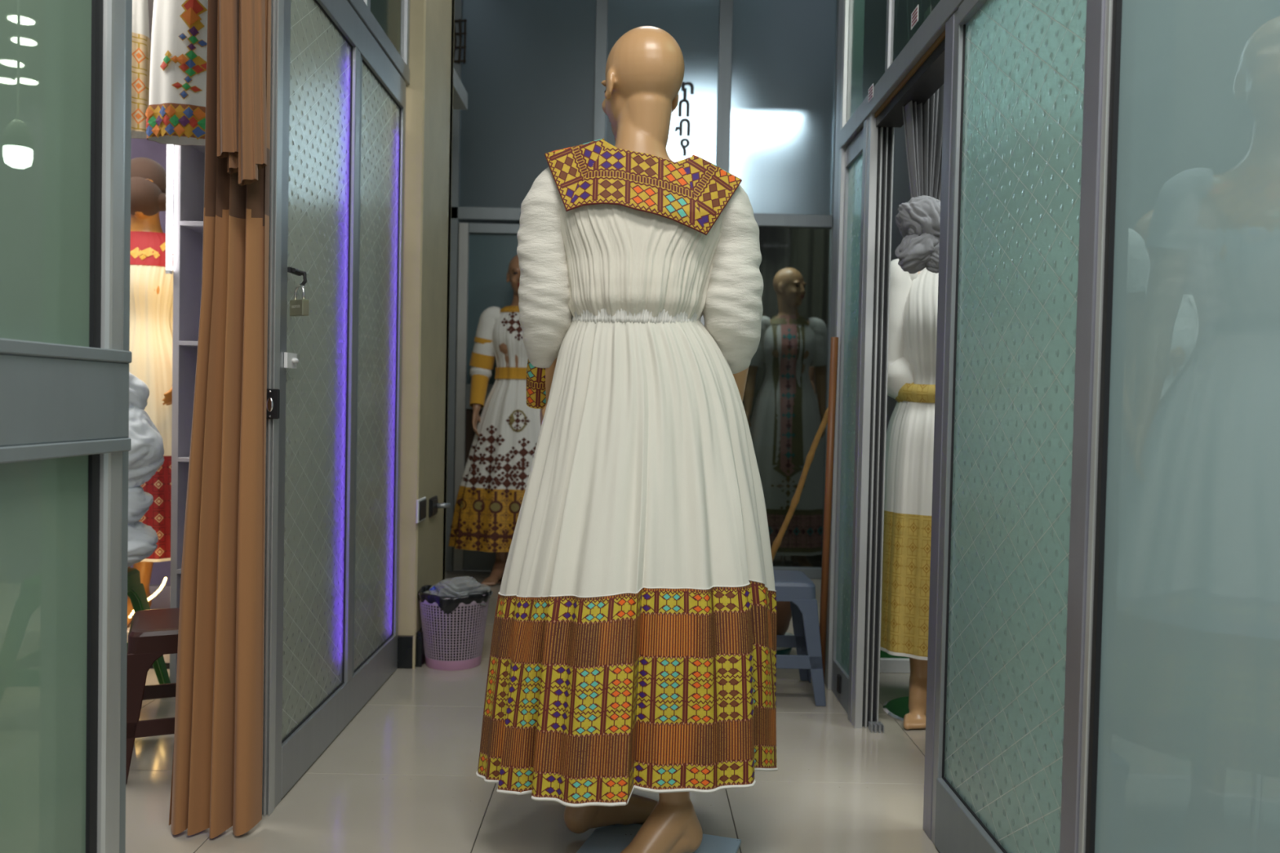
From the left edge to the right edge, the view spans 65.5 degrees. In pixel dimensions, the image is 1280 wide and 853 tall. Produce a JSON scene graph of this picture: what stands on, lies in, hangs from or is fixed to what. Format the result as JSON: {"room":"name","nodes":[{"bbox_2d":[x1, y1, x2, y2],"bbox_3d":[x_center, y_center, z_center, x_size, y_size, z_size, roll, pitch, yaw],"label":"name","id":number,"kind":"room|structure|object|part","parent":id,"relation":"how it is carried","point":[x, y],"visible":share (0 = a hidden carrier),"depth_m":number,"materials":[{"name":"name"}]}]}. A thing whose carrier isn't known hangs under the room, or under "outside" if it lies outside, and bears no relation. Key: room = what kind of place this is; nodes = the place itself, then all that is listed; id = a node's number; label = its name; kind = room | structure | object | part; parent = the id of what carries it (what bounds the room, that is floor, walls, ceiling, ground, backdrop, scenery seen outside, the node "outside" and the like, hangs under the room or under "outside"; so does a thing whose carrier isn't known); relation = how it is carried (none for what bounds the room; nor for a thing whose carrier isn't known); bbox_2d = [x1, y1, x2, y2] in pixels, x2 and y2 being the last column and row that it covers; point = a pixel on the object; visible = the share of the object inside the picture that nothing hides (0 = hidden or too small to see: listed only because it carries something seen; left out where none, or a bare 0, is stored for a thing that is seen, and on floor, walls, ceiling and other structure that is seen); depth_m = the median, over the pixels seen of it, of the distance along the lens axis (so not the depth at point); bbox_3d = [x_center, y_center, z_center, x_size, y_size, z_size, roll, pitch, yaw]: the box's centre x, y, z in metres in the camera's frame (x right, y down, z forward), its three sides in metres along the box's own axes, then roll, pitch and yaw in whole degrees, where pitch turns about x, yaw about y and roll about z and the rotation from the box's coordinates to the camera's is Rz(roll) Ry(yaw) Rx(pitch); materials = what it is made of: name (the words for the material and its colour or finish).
{"room":"clothing store","nodes":[
{"label":"clothing store","id":0,"kind":"room"},
{"bbox_2d":[130,137,174,585],"bbox_3d":[-2.362,-0.413,4.999,2.340,2.420,0.050,1,1,0],"label":"wall","id":1,"kind":"structure","parent":0,"point":[140,148],"depth_m":4.95,"materials":[{"name":"paint"}]},
{"bbox_2d":[147,0,467,109],"bbox_3d":[-2.171,-1.610,2.970,2.640,0.080,4.050,1,1,0],"label":"ceiling","id":2,"kind":"structure","parent":0,"point":[460,93],"depth_m":4.76,"materials":[{"name":"paint"}]},
{"bbox_3d":[-1.617,-1.488,2.802,1.150,0.132,0.024,1,1,0],"label":"hanging rail","id":3,"kind":"object","parent":2,"relation":"hanging from","visible":0},
{"bbox_2d":[131,0,151,138],"bbox_3d":[-1.531,-1.175,3.009,0.097,0.577,0.106,1,1,0],"label":"dress","id":4,"kind":"object","parent":3,"relation":"hanging from","point":[141,43],"visible":0.37,"depth_m":2.98,"materials":[{"name":"white fabric"}]},
{"bbox_2d":[145,0,207,146],"bbox_3d":[-1.296,-1.129,2.807,0.190,0.649,0.117,1,1,0],"label":"dress","id":5,"kind":"object","parent":3,"relation":"hanging from","point":[175,112],"visible":0.86,"depth_m":2.77,"materials":[{"name":"white fabric"}]},
{"bbox_2d":[262,0,409,816],"bbox_3d":[-0.843,-0.820,2.885,0.050,3.400,1.298,1,1,0],"label":"door frame","id":6,"kind":"structure","parent":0,"point":[388,21],"depth_m":2.28,"materials":[{"name":"metal"}]},
{"bbox_2d":[0,0,132,852],"bbox_3d":[-0.837,-0.584,1.461,0.066,3.000,1.562,1,1,0],"label":"glass door","id":7,"kind":"structure","parent":6,"relation":"in","point":[65,65],"depth_m":1.45,"materials":[{"name":"glass"}]},
{"bbox_3d":[-0.854,0.463,1.121,0.006,0.824,0.830,1,1,0],"label":"pane","id":8,"kind":"part","parent":7,"relation":"part of","materials":[{"name":"green glass"}]},
{"bbox_3d":[-0.821,-1.092,1.082,0.006,1.966,0.830,1,1,0],"label":"pane","id":9,"kind":"part","parent":7,"relation":"part of","materials":[{"name":"green glass"}]},
{"bbox_3d":[-0.838,-0.031,1.146,0.042,0.120,0.906,1,1,0],"label":"rail","id":10,"kind":"part","parent":7,"relation":"part of","materials":[{"name":"metal"}]},
{"bbox_2d":[168,0,271,839],"bbox_3d":[-0.933,-0.195,2.135,0.263,2.172,0.134,1,1,0],"label":"curtain","id":11,"kind":"object","parent":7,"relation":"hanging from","point":[217,776],"visible":1,"depth_m":2.16,"materials":[{"name":"brown fabric"}]},
{"bbox_2d":[266,388,279,418],"bbox_3d":[-0.838,-0.051,2.259,0.038,0.068,0.013,1,1,0],"label":"latch plate","id":12,"kind":"object","parent":6,"relation":"attached to","point":[273,407],"visible":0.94,"depth_m":2.25,"materials":[{"name":"black metal"}]},
{"bbox_3d":[-0.838,-0.804,2.262,0.042,3.400,0.035,1,1,0],"label":"track post","id":13,"kind":"part","parent":6,"relation":"part of","materials":[{"name":"metal"}]},
{"bbox_2d":[274,0,405,808],"bbox_3d":[-0.836,-0.155,2.909,0.058,2.070,1.224,1,1,0],"label":"door","id":14,"kind":"structure","parent":6,"relation":"in","point":[344,111],"depth_m":2.78,"materials":[{"name":"metal"}]},
{"bbox_2d":[289,284,309,316],"bbox_3d":[-0.806,-0.300,2.355,0.058,0.076,0.019,2,2,42],"label":"padlock","id":15,"kind":"object","parent":14,"relation":"hanging from","point":[298,308],"visible":1,"depth_m":2.34,"materials":[{"name":"gold metal"}]},
{"bbox_3d":[-0.851,-0.165,2.618,0.006,1.845,0.539,1,1,0],"label":"pane","id":16,"kind":"part","parent":14,"relation":"part of","materials":[{"name":"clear glass"}]},
{"bbox_3d":[-0.871,0.812,2.942,0.027,0.126,1.139,1,1,0],"label":"rail","id":17,"kind":"part","parent":14,"relation":"part of","materials":[{"name":"metal"}]},
{"bbox_3d":[-0.830,-1.142,2.894,0.028,0.095,1.139,1,1,0],"label":"rail","id":18,"kind":"part","parent":14,"relation":"part of","materials":[{"name":"metal"}]},
{"bbox_3d":[-0.855,-0.181,3.231,0.006,1.845,0.512,1,1,0],"label":"pane","id":19,"kind":"part","parent":14,"relation":"part of","materials":[{"name":"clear glass"}]},
{"bbox_3d":[-0.829,-1.222,2.897,0.038,0.055,1.255,1,1,0],"label":"rail","id":20,"kind":"part","parent":6,"relation":"part of","materials":[{"name":"metal"}]},
{"bbox_3d":[-0.819,-1.893,3.233,0.008,1.270,0.490,1,1,0],"label":"transom pane","id":21,"kind":"part","parent":6,"relation":"part of","materials":[{"name":"green glass"}]},
{"bbox_2d":[397,0,454,669],"bbox_3d":[-0.962,-0.845,3.795,0.422,3.400,0.577,1,1,0],"label":"pillar","id":22,"kind":"structure","parent":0,"point":[429,91],"depth_m":3.60,"materials":[{"name":"beige paint"}]},
{"bbox_2d":[416,496,426,523],"bbox_3d":[-0.790,0.301,3.600,0.012,0.084,0.130,1,1,0],"label":"wall socket","id":23,"kind":"object","parent":22,"relation":"attached to","point":[420,503],"visible":1,"depth_m":3.57,"materials":[{"name":"white plastic"}]},
{"bbox_2d":[428,495,450,517],"bbox_3d":[-0.765,0.307,3.818,0.064,0.072,0.130,1,1,0],"label":"door handle","id":24,"kind":"object","parent":22,"relation":"attached to","point":[433,505],"visible":1,"depth_m":3.82,"materials":[{"name":"black metal"}]},
{"bbox_3d":[-0.793,0.307,3.817,0.008,0.072,0.130,1,1,0],"label":"frame","id":25,"kind":"part","parent":24,"relation":"part of","materials":[{"name":"beige plastic"}]},
{"bbox_2d":[459,220,519,223],"bbox_3d":[0.266,-0.886,6.517,3.300,3.400,1.830,1,1,0],"label":"wall","id":26,"kind":"structure","parent":0,"point":[461,221],"depth_m":7.36,"materials":[{"name":"grey paint"}]},
{"bbox_2d":[742,226,830,426],"bbox_3d":[1.088,-0.335,6.752,1.432,2.280,0.084,1,1,0],"label":"curtain","id":27,"kind":"object","parent":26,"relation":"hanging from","point":[806,251],"visible":0.07,"depth_m":6.73,"materials":[{"name":"grey fabric"}]},
{"bbox_2d":[124,554,939,852],"bbox_3d":[-0.074,0.940,2.388,7.538,0.060,10.728,1,1,0],"label":"floor","id":28,"kind":"structure","parent":0,"point":[401,776],"depth_m":2.48,"materials":[{"name":"tile"}]},
{"bbox_2d":[127,567,170,684],"bbox_3d":[-1.678,0.650,2.995,0.389,0.421,0.389,1,1,-4],"label":"plastic stool","id":29,"kind":"object","parent":28,"relation":"on","point":[136,593],"visible":0.11,"depth_m":3.12,"materials":[{"name":"green plastic"}]},
{"bbox_3d":[-1.674,0.471,2.990,0.250,0.060,0.250,1,1,-4],"label":"seat","id":30,"kind":"part","parent":29,"relation":"part of","materials":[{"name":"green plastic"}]},
{"bbox_2d":[127,371,164,567],"bbox_3d":[-1.608,0.111,2.990,0.336,0.648,0.274,1,1,0],"label":"fabric bundle","id":31,"kind":"object","parent":29,"relation":"on","point":[145,457],"visible":0.16,"depth_m":2.96,"materials":[{"name":"white fabric"}]},
{"bbox_2d":[127,586,170,669],"bbox_3d":[-1.998,0.767,3.890,1.700,0.130,0.830,1,1,0],"label":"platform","id":32,"kind":"object","parent":28,"relation":"on","point":[162,600],"visible":0.05,"depth_m":3.99,"materials":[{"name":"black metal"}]},
{"bbox_2d":[127,157,173,625],"bbox_3d":[-1.850,-0.143,3.691,0.552,1.702,0.445,1,1,0],"label":"mannequin","id":33,"kind":"object","parent":32,"relation":"on","point":[151,289],"visible":0.25,"depth_m":3.60},
{"bbox_2d":[128,577,167,617],"bbox_3d":[-1.728,0.601,3.496,0.138,0.149,0.020,1,1,0],"label":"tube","id":34,"kind":"object","parent":33,"relation":"attached to","point":[160,588],"visible":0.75,"depth_m":3.50,"materials":[{"name":"white plastic"}]},
{"bbox_2d":[125,608,179,784],"bbox_3d":[-1.201,0.694,2.669,0.360,0.371,0.360,1,2,-24],"label":"plastic stool","id":35,"kind":"object","parent":28,"relation":"on","point":[153,634],"visible":0.29,"depth_m":2.49,"materials":[{"name":"plastic"}]},
{"bbox_3d":[-1.260,0.723,2.513,0.123,0.318,0.123,1,2,-24],"label":"leg","id":36,"kind":"part","parent":35,"relation":"part of","materials":[{"name":"brown plastic"}]},
{"bbox_3d":[-1.198,0.539,2.665,0.300,0.060,0.300,1,2,-24],"label":"seat","id":37,"kind":"part","parent":35,"relation":"part of","materials":[{"name":"brown plastic"}]},
{"bbox_2d":[169,145,204,683],"bbox_3d":[-1.276,-0.038,3.301,0.449,1.800,0.220,1,1,0],"label":"shelf unit","id":38,"kind":"object","parent":28,"relation":"on","point":[189,160],"visible":0.12,"depth_m":3.21,"materials":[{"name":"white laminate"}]},
{"bbox_2d":[165,144,173,274],"bbox_3d":[-1.494,-0.700,3.161,0.014,0.430,0.018,1,1,0],"label":"tube","id":39,"kind":"object","parent":38,"relation":"attached to","point":[170,147],"visible":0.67,"depth_m":3.15,"materials":[{"name":"white"}]},
{"bbox_2d":[417,584,491,671],"bbox_3d":[-0.680,0.729,3.635,0.269,0.275,0.268,1,2,-22],"label":"waste bin","id":40,"kind":"object","parent":28,"relation":"on","point":[453,630],"visible":0.92,"depth_m":3.54,"materials":[{"name":"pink plastic"}]},
{"bbox_2d":[423,576,493,607],"bbox_3d":[-0.663,0.613,3.626,0.235,0.131,0.225,2,2,35],"label":"wrapping","id":41,"kind":"object","parent":40,"relation":"in","point":[462,585],"visible":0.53,"depth_m":3.58,"materials":[{"name":"grey plastic"}]},
{"bbox_2d":[448,254,541,585],"bbox_3d":[-0.634,-0.043,5.268,0.727,1.739,0.462,1,1,-4],"label":"mannequin","id":42,"kind":"object","parent":28,"relation":"on","point":[492,488],"visible":0.43,"depth_m":5.13},
{"bbox_3d":[-0.622,-0.615,5.265,0.271,0.033,0.157,1,1,0],"label":"neck trim","id":43,"kind":"part","parent":42,"relation":"part of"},
{"bbox_3d":[-0.628,-0.279,5.262,0.275,0.060,0.212,1,1,0],"label":"sash","id":44,"kind":"part","parent":42,"relation":"part of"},
{"bbox_2d":[475,26,777,852],"bbox_3d":[-0.011,0.032,2.152,0.639,1.769,0.636,1,1,0],"label":"mannequin","id":45,"kind":"object","parent":28,"relation":"on","point":[633,645],"visible":1,"depth_m":2.02},
{"bbox_3d":[0.022,0.914,2.084,0.322,0.009,0.330,2,1,17],"label":"plate","id":46,"kind":"part","parent":45,"relation":"part of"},
{"bbox_2d":[776,632,793,654],"bbox_3d":[0.452,0.848,3.826,0.320,0.074,0.320,1,1,0],"label":"basin","id":47,"kind":"object","parent":28,"relation":"on","point":[780,651],"visible":0.09,"depth_m":3.72,"materials":[{"name":"teal plastic"}]},
{"bbox_2d":[776,600,791,635],"bbox_3d":[0.455,0.694,3.822,0.270,0.270,0.270,1,1,0],"label":"clay pot","id":48,"kind":"object","parent":47,"relation":"on","point":[783,608],"visible":0.03,"depth_m":3.73,"materials":[{"name":"brown ceramic"}]},
{"bbox_3d":[0.452,0.858,3.826,0.270,0.055,0.270,1,1,0],"label":"bowl","id":49,"kind":"part","parent":47,"relation":"part of","materials":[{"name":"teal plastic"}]},
{"bbox_2d":[743,267,827,566],"bbox_3d":[0.875,-0.054,5.960,0.631,1.789,0.479,1,1,0],"label":"mannequin","id":50,"kind":"object","parent":28,"relation":"on","point":[787,417],"visible":0.8,"depth_m":5.83},
{"bbox_3d":[0.887,-0.624,5.955,0.295,0.040,0.177,1,1,0],"label":"neck trim","id":51,"kind":"part","parent":50,"relation":"part of","materials":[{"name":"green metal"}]},
{"bbox_3d":[0.863,0.490,5.973,0.586,0.030,0.440,1,1,0],"label":"hem trim","id":52,"kind":"part","parent":50,"relation":"part of","materials":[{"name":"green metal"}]},
{"bbox_3d":[0.859,0.708,5.979,0.622,0.025,0.467,1,1,0],"label":"hem trim","id":53,"kind":"part","parent":50,"relation":"part of","materials":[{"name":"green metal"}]},
{"bbox_2d":[773,570,826,706],"bbox_3d":[0.394,0.698,3.352,0.420,0.396,0.300,1,1,0],"label":"plastic stool","id":54,"kind":"object","parent":28,"relation":"on","point":[795,587],"visible":0.48,"depth_m":3.22,"materials":[{"name":"plastic"}]},
{"bbox_3d":[0.397,0.531,3.347,0.350,0.060,0.260,1,1,0],"label":"seat","id":55,"kind":"part","parent":54,"relation":"part of","materials":[{"name":"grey plastic"}]},
{"bbox_3d":[0.538,0.725,3.447,0.128,0.343,0.113,1,1,0],"label":"leg","id":56,"kind":"part","parent":54,"relation":"part of","materials":[{"name":"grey plastic"}]},
{"bbox_3d":[0.540,0.729,3.260,0.128,0.343,0.113,1,1,0],"label":"leg","id":57,"kind":"part","parent":54,"relation":"part of","materials":[{"name":"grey plastic"}]},
{"bbox_2d":[770,406,828,561],"bbox_3d":[0.559,0.397,3.876,0.040,0.966,0.454,0,2,-41],"label":"stick","id":58,"kind":"object","parent":28,"relation":"on","point":[795,500],"visible":0.58,"depth_m":3.81,"materials":[{"name":"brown wood"}]},
{"bbox_2d":[808,364,826,557],"bbox_3d":[1.276,-0.033,6.359,0.529,1.731,0.470,1,1,0],"label":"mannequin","id":59,"kind":"object","parent":28,"relation":"on","point":[811,369],"visible":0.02,"depth_m":6.28},
{"bbox_2d":[819,337,838,681],"bbox_3d":[0.635,0.300,3.368,0.025,1.201,0.057,1,2,-22],"label":"wooden pole","id":60,"kind":"object","parent":28,"relation":"on","point":[834,340],"visible":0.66,"depth_m":3.36,"materials":[{"name":"brown wood"}]},
{"bbox_2d":[880,649,910,673],"bbox_3d":[1.081,0.732,3.658,0.690,0.340,0.060,1,1,0],"label":"panel","id":61,"kind":"object","parent":28,"relation":"on","point":[888,663],"visible":0.02,"depth_m":3.63,"materials":[{"name":"white plastic"}]},
{"bbox_3d":[1.078,0.877,3.661,0.690,0.050,0.060,1,1,0],"label":"frame","id":62,"kind":"part","parent":61,"relation":"part of","materials":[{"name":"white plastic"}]},
{"bbox_2d":[880,258,938,729],"bbox_3d":[0.964,0.053,3.140,0.505,1.719,0.342,1,1,-3],"label":"mannequin","id":63,"kind":"object","parent":28,"relation":"on","point":[913,297],"visible":0.38,"depth_m":3.05},
{"bbox_3d":[0.963,-0.123,3.135,0.324,0.100,0.268,1,1,0],"label":"sash","id":64,"kind":"part","parent":63,"relation":"part of","materials":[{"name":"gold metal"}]},
{"bbox_2d":[445,0,839,578],"bbox_3d":[-0.016,-0.868,5.538,2.260,3.400,0.065,1,1,0],"label":"wall","id":65,"kind":"structure","parent":0,"point":[762,73],"depth_m":5.51,"materials":[{"name":"glass"}]},
{"bbox_2d":[453,18,466,63],"bbox_3d":[-0.995,-2.118,5.469,0.079,0.242,0.017,1,1,0],"label":"air vent","id":66,"kind":"object","parent":65,"relation":"attached to","point":[459,60],"visible":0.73,"depth_m":5.46,"materials":[{"name":"black metal"}]},
{"bbox_2d":[453,222,519,570],"bbox_3d":[-0.541,-0.154,5.549,0.960,1.930,0.050,1,1,0],"label":"door","id":67,"kind":"structure","parent":65,"relation":"in","point":[486,251],"depth_m":5.53,"materials":[{"name":"metal"}]},
{"bbox_3d":[-0.553,0.291,5.565,0.845,0.760,0.010,1,1,0],"label":"panel","id":68,"kind":"part","parent":67,"relation":"part of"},
{"bbox_3d":[-0.544,-0.159,5.550,0.845,0.140,0.048,1,1,0],"label":"rail","id":69,"kind":"part","parent":67,"relation":"part of","materials":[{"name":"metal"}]},
{"bbox_3d":[-0.563,0.741,5.572,0.845,0.140,0.048,1,1,0],"label":"rail","id":70,"kind":"part","parent":67,"relation":"part of","materials":[{"name":"metal"}]},
{"bbox_3d":[-0.534,-0.646,5.540,0.845,0.835,0.006,1,1,0],"label":"pane","id":71,"kind":"part","parent":67,"relation":"part of","materials":[{"name":"clear glass"}]},
{"bbox_3d":[-0.524,-1.091,5.527,0.845,0.055,0.048,1,1,0],"label":"rail","id":72,"kind":"part","parent":67,"relation":"part of","materials":[{"name":"metal"}]},
{"bbox_3d":[-0.621,-1.896,5.513,0.739,1.370,0.006,1,1,0],"label":"pane","id":73,"kind":"part","parent":65,"relation":"part of","materials":[{"name":"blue glass"}]},
{"bbox_3d":[-0.010,-1.163,5.538,2.260,0.070,0.050,1,1,0],"label":"transom rail","id":74,"kind":"part","parent":65,"relation":"part of","materials":[{"name":"metal"}]},
{"bbox_3d":[0.122,-1.880,5.519,0.615,1.370,0.006,1,1,0],"label":"pane","id":75,"kind":"part","parent":65,"relation":"part of","materials":[{"name":"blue glass"}]},
{"bbox_3d":[0.792,-1.866,5.524,0.575,1.370,0.006,1,1,0],"label":"pane","id":76,"kind":"part","parent":65,"relation":"part of","materials":[{"name":"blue glass"}]},
{"bbox_3d":[0.681,0.816,5.592,0.685,0.060,0.050,1,1,0],"label":"sill","id":77,"kind":"part","parent":65,"relation":"part of","materials":[{"name":"metal"}]},
{"bbox_2d":[674,81,693,155],"bbox_3d":[0.241,-1.705,5.517,0.108,0.408,0.002,1,1,0],"label":"lettering","id":78,"kind":"object","parent":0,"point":[684,100],"depth_m":5.52},
{"bbox_2d":[824,0,963,733],"bbox_3d":[0.729,-0.775,2.437,0.095,3.400,2.100,1,1,0],"label":"door frame","id":79,"kind":"structure","parent":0,"point":[877,45],"depth_m":2.99,"materials":[{"name":"metal"}]},
{"bbox_3d":[0.714,-0.801,3.437,0.070,3.400,0.100,1,1,0],"label":"post","id":80,"kind":"part","parent":79,"relation":"part of","materials":[{"name":"metal"}]},
{"bbox_2d":[831,128,863,714],"bbox_3d":[0.681,-0.013,3.221,0.032,1.835,0.310,1,1,0],"label":"door","id":81,"kind":"structure","parent":79,"relation":"in","point":[854,151],"depth_m":3.27,"materials":[{"name":"metal"}]},
{"bbox_3d":[0.666,0.849,3.247,0.024,0.110,0.260,1,1,0],"label":"rail","id":82,"kind":"part","parent":81,"relation":"part of","materials":[{"name":"metal"}]},
{"bbox_3d":[0.703,-0.898,3.204,0.024,0.065,0.260,1,1,0],"label":"rail","id":83,"kind":"part","parent":81,"relation":"part of","materials":[{"name":"metal"}]},
{"bbox_3d":[0.716,-1.745,3.075,0.008,1.495,0.575,1,1,0],"label":"transom pane","id":84,"kind":"part","parent":79,"relation":"part of","materials":[{"name":"green glass"}]},
{"bbox_2d":[867,83,873,102],"bbox_3d":[0.681,-0.984,2.938,0.002,0.040,0.060,1,1,0],"label":"sticker","id":85,"kind":"object","parent":79,"relation":"attached to","point":[870,95],"visible":1,"depth_m":2.94,"materials":[{"name":"white paper"}]},
{"bbox_2d":[868,85,872,100],"bbox_3d":[0.680,-0.984,2.936,0.001,0.031,0.045,1,1,0],"label":"print","id":86,"kind":"object","parent":85,"relation":"attached to","point":[870,91],"depth_m":2.94},
{"bbox_2d":[911,4,918,29],"bbox_3d":[0.685,-1.022,2.484,0.002,0.040,0.060,1,1,0],"label":"sticker","id":87,"kind":"object","parent":79,"relation":"attached to","point":[914,15],"visible":1,"depth_m":2.48,"materials":[{"name":"white paper"}]},
{"bbox_2d":[911,7,917,26],"bbox_3d":[0.685,-1.021,2.481,0.001,0.031,0.045,1,1,0],"label":"print","id":88,"kind":"object","parent":87,"relation":"attached to","point":[914,14],"depth_m":2.48},
{"bbox_3d":[0.720,-1.730,2.478,0.008,1.495,0.570,1,1,0],"label":"transom pane","id":89,"kind":"part","parent":79,"relation":"part of","materials":[{"name":"green glass"}]},
{"bbox_2d":[894,84,943,273],"bbox_3d":[1.070,-0.895,2.696,0.822,0.976,0.161,1,1,0],"label":"curtain","id":90,"kind":"object","parent":79,"relation":"hanging from","point":[917,220],"visible":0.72,"depth_m":2.70,"materials":[{"name":"grey fabric"}]},
{"bbox_2d":[923,0,1112,852],"bbox_3d":[0.689,0.018,1.874,0.036,1.840,0.788,1,1,0],"label":"door","id":91,"kind":"structure","parent":79,"relation":"in","point":[1027,82],"depth_m":1.82,"materials":[{"name":"glass"}]},
{"bbox_3d":[0.671,0.858,1.884,0.034,0.151,0.626,1,1,0],"label":"rail","id":92,"kind":"part","parent":91,"relation":"part of","materials":[{"name":"metal"}]},
{"bbox_3d":[0.708,-0.881,1.841,0.034,0.040,0.626,1,1,0],"label":"rail","id":93,"kind":"part","parent":91,"relation":"part of","materials":[{"name":"metal"}]},
{"bbox_2d":[1084,0,1279,852],"bbox_3d":[0.699,0.037,1.094,0.028,1.840,0.774,1,1,0],"label":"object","id":94,"kind":"structure","parent":79,"relation":"in","point":[1184,749],"depth_m":1.25,"materials":[{"name":"glass"}]},
{"bbox_2d":[885,124,911,435],"bbox_3d":[1.139,-0.825,4.795,0.040,3.400,1.510,1,1,0],"label":"wall","id":95,"kind":"structure","parent":0,"point":[901,188],"depth_m":4.35,"materials":[{"name":"grey paint"}]}
]}

